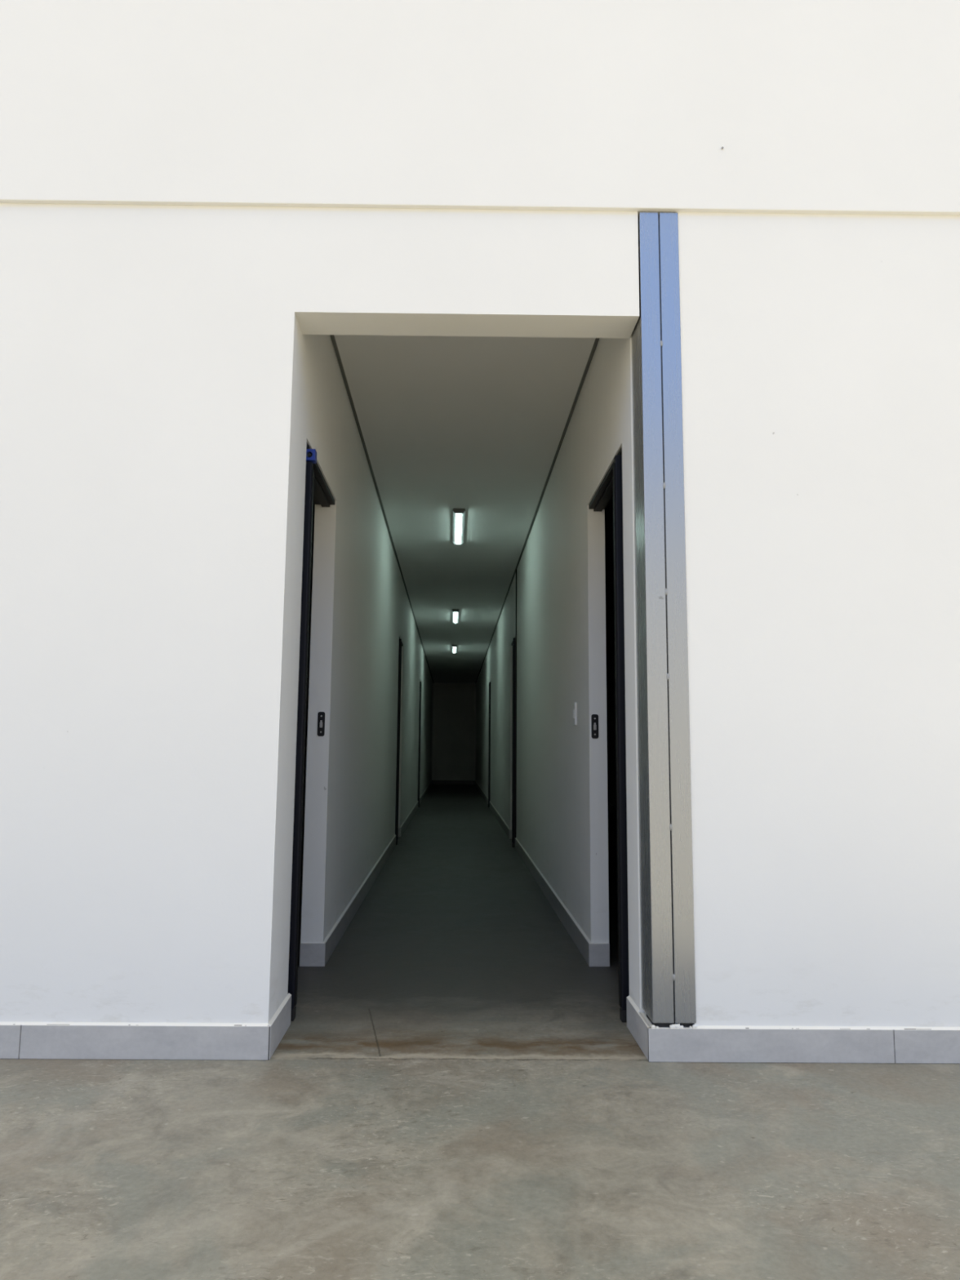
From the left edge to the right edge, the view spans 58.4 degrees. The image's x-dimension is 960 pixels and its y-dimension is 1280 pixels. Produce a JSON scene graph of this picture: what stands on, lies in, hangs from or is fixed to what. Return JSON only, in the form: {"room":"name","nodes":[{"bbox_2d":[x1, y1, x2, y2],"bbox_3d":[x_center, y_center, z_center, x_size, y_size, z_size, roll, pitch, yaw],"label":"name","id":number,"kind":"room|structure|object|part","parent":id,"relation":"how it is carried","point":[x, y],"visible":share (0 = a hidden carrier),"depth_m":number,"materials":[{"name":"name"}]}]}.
{"room":"building exterior","nodes":[
{"label":"building exterior","id":0,"kind":"room"},
{"bbox_2d":[278,334,433,1007],"bbox_3d":[-1.079,1.269,13.933,0.104,2.970,21.787,1,-7,-2],"label":"wall","id":1,"kind":"structure","parent":0,"point":[361,607],"depth_m":4.68,"materials":[{"name":"white paint"}]},
{"bbox_2d":[287,442,334,1021],"bbox_3d":[-1.102,0.350,3.663,0.847,2.209,0.863,1,-7,-2],"label":"door","id":2,"kind":"structure","parent":1,"relation":"in","point":[317,491],"depth_m":3.32,"materials":[{"name":"black metal"}]},
{"bbox_3d":[-0.759,0.353,3.673,0.098,2.206,0.863,1,-7,-2],"label":"frame","id":3,"kind":"part","parent":2,"relation":"part of","materials":[{"name":"black metal"}]},
{"bbox_2d":[317,711,324,736],"bbox_3d":[-0.758,0.401,4.100,0.034,0.116,0.006,1,-7,-2],"label":"strike plate","id":4,"kind":"object","parent":1,"relation":"attached to","point":[321,715],"visible":1,"depth_m":4.10,"materials":[{"name":"black metal"}]},
{"bbox_2d":[299,780,431,966],"bbox_3d":[-1.100,2.751,14.258,0.115,0.110,20.771,1,-7,-2],"label":"baseboard","id":5,"kind":"structure","parent":1,"relation":"attached to","point":[311,954],"depth_m":4.74,"materials":[{"name":"grey tile"}]},
{"bbox_2d":[329,334,433,682],"bbox_3d":[-1.005,-0.129,14.106,0.021,0.011,21.800,1,-7,-2],"label":"trim","id":6,"kind":"structure","parent":1,"relation":"attached to","point":[332,337],"depth_m":5.53,"materials":[{"name":"grey"}]},
{"bbox_2d":[395,636,403,844],"bbox_3d":[-1.280,1.087,9.486,0.834,2.209,0.858,1,-7,-2],"label":"door","id":7,"kind":"structure","parent":1,"relation":"in","point":[401,644],"depth_m":9.12,"materials":[{"name":"black metal"}]},
{"bbox_2d":[417,680,421,807],"bbox_3d":[-1.466,1.825,15.316,0.834,2.209,0.858,1,-7,-2],"label":"door","id":8,"kind":"structure","parent":1,"relation":"in","point":[420,716],"depth_m":14.94,"materials":[{"name":"black metal"}]},
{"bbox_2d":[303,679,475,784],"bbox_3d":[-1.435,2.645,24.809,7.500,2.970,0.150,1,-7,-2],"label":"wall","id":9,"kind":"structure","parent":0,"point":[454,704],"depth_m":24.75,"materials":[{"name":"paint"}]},
{"bbox_2d":[431,780,475,784],"bbox_3d":[-0.760,4.064,24.570,1.223,0.103,0.011,1,-7,-2],"label":"baseboard","id":10,"kind":"structure","parent":9,"relation":"attached to","point":[464,782],"depth_m":24.57,"materials":[{"name":"grey tile"}]},
{"bbox_2d":[307,496,614,679],"bbox_3d":[-1.078,-0.262,14.186,7.500,0.130,21.970,1,-7,-2],"label":"ceiling slab","id":11,"kind":"structure","parent":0,"point":[609,541],"depth_m":9.89,"materials":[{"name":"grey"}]},
{"bbox_2d":[333,334,595,683],"bbox_3d":[-0.393,-0.118,14.124,1.203,0.020,21.800,1,-7,-2],"label":"ceiling","id":12,"kind":"structure","parent":0,"point":[476,424],"depth_m":5.51,"materials":[{"name":"paint"}]},
{"bbox_2d":[451,644,457,653],"bbox_3d":[-0.481,0.172,16.182,0.103,0.038,1.086,1,-7,-2],"label":"recessed light","id":13,"kind":"object","parent":12,"relation":"in","point":[454,647],"visible":1,"depth_m":16.15,"materials":[{"name":"white plastic"}]},
{"bbox_2d":[452,608,459,623],"bbox_3d":[-0.347,-0.331,12.206,0.103,0.038,1.086,1,-7,-2],"label":"recessed light","id":14,"kind":"object","parent":12,"relation":"in","point":[455,612],"visible":1,"depth_m":12.11,"materials":[{"name":"white plastic"}]},
{"bbox_2d":[453,612,457,622],"bbox_3d":[-0.347,-0.327,12.206,0.052,0.023,1.036,1,-7,-2],"label":"diffuser","id":15,"kind":"object","parent":14,"relation":"attached to","point":[455,613],"depth_m":12.20,"materials":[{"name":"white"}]},
{"bbox_2d":[452,508,465,545],"bbox_3d":[-0.183,-0.951,7.308,0.103,0.038,1.086,1,-7,-2],"label":"recessed light","id":16,"kind":"object","parent":12,"relation":"in","point":[459,514],"visible":1,"depth_m":7.23,"materials":[{"name":"white plastic"}]},
{"bbox_2d":[455,513,462,544],"bbox_3d":[-0.183,-0.947,7.307,0.052,0.023,1.036,1,-7,-2],"label":"diffuser","id":17,"kind":"object","parent":16,"relation":"attached to","point":[458,516],"depth_m":7.30,"materials":[{"name":"white plastic"}]},
{"bbox_2d":[0,0,959,1026],"bbox_3d":[-3.029,-1.733,3.222,12.107,6.200,0.191,1,-7,0],"label":"wall","id":18,"kind":"structure","parent":0,"point":[151,355],"depth_m":3.07,"materials":[{"name":"white paint"}]},
{"bbox_2d":[0,992,291,1060],"bbox_3d":[-3.083,1.293,2.881,4.803,0.111,0.363,1,-7,-2],"label":"baseboard","id":19,"kind":"structure","parent":18,"relation":"attached to","point":[18,1040],"depth_m":2.77,"materials":[{"name":"grey tile"}]},
{"bbox_2d":[631,212,697,1028],"bbox_3d":[0.644,-0.142,3.059,0.156,2.860,0.176,1,-7,-2],"label":"steel column","id":20,"kind":"structure","parent":18,"relation":"attached to","point":[668,975],"depth_m":2.97,"materials":[{"name":"silver metal"}]},
{"bbox_2d":[626,995,959,1063],"bbox_3d":[1.740,1.343,2.970,2.408,0.111,0.357,1,-7,0],"label":"baseboard","id":21,"kind":"structure","parent":18,"relation":"attached to","point":[704,1043],"depth_m":2.79,"materials":[{"name":"grey tile"}]},
{"bbox_2d":[0,782,959,1279],"bbox_3d":[-0.072,1.320,1.866,44.000,0.150,46.170,1,-7,-2],"label":"floor","id":22,"kind":"structure","parent":0,"point":[456,1093],"depth_m":2.21,"materials":[{"name":"concrete"}]},
{"bbox_2d":[475,337,644,1012],"bbox_3d":[0.261,1.283,13.957,0.085,2.970,21.821,1,-7,-2],"label":"wall","id":23,"kind":"structure","parent":0,"point":[562,817],"depth_m":4.72,"materials":[{"name":"white paint"}]},
{"bbox_2d":[488,681,490,807],"bbox_3d":[0.561,1.856,15.433,0.844,2.209,0.868,1,-7,-2],"label":"door","id":24,"kind":"structure","parent":23,"relation":"in","point":[489,744],"depth_m":15.02,"materials":[{"name":"black metal"}]},
{"bbox_2d":[511,635,515,847],"bbox_3d":[0.748,1.088,9.364,0.844,2.209,0.868,1,-7,-2],"label":"door","id":25,"kind":"structure","parent":23,"relation":"in","point":[513,643],"depth_m":8.95,"materials":[{"name":"black metal"}]},
{"bbox_2d":[515,568,516,838],"bbox_3d":[0.373,0.634,8.918,0.011,2.784,0.025,1,-7,-2],"label":"trim","id":26,"kind":"structure","parent":23,"relation":"attached to","point":[516,569],"depth_m":8.88,"materials":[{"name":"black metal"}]},
{"bbox_2d":[475,337,599,682],"bbox_3d":[0.219,-0.115,14.143,0.021,0.011,21.800,1,-7,-2],"label":"trim","id":27,"kind":"structure","parent":23,"relation":"attached to","point":[597,340],"depth_m":5.54,"materials":[{"name":"grey"}]},
{"bbox_2d":[475,780,609,966],"bbox_3d":[0.227,2.766,14.298,0.096,0.110,20.771,1,-7,-2],"label":"baseboard","id":28,"kind":"structure","parent":23,"relation":"attached to","point":[594,954],"depth_m":4.95,"materials":[{"name":"grey tile"}]},
{"bbox_2d":[573,702,577,725],"bbox_3d":[0.505,0.395,4.598,0.015,0.122,0.076,1,-7,-2],"label":"light switch","id":29,"kind":"object","parent":23,"relation":"attached to","point":[575,704],"visible":1,"depth_m":4.57,"materials":[{"name":"white plastic"}]},
{"bbox_2d":[591,714,598,738],"bbox_3d":[0.554,0.416,4.140,0.034,0.116,0.006,1,-7,-2],"label":"strike plate","id":30,"kind":"object","parent":23,"relation":"attached to","point":[594,717],"visible":1,"depth_m":4.14,"materials":[{"name":"black metal"}]},
{"bbox_2d":[588,446,629,1022],"bbox_3d":[0.944,0.374,3.720,0.849,2.209,0.873,1,-7,-2],"label":"door","id":31,"kind":"structure","parent":23,"relation":"in","point":[611,486],"depth_m":3.33,"materials":[{"name":"black metal"}]},
{"bbox_3d":[0.586,0.368,3.709,0.079,2.206,0.873,1,-7,-2],"label":"frame","id":32,"kind":"part","parent":31,"relation":"part of","materials":[{"name":"black metal"}]},
{"bbox_2d":[605,642,616,805],"bbox_3d":[2.586,1.306,13.998,0.150,2.970,21.880,1,-7,-2],"label":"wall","id":33,"kind":"structure","parent":0,"point":[610,650],"depth_m":16.02,"materials":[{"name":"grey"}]}
]}

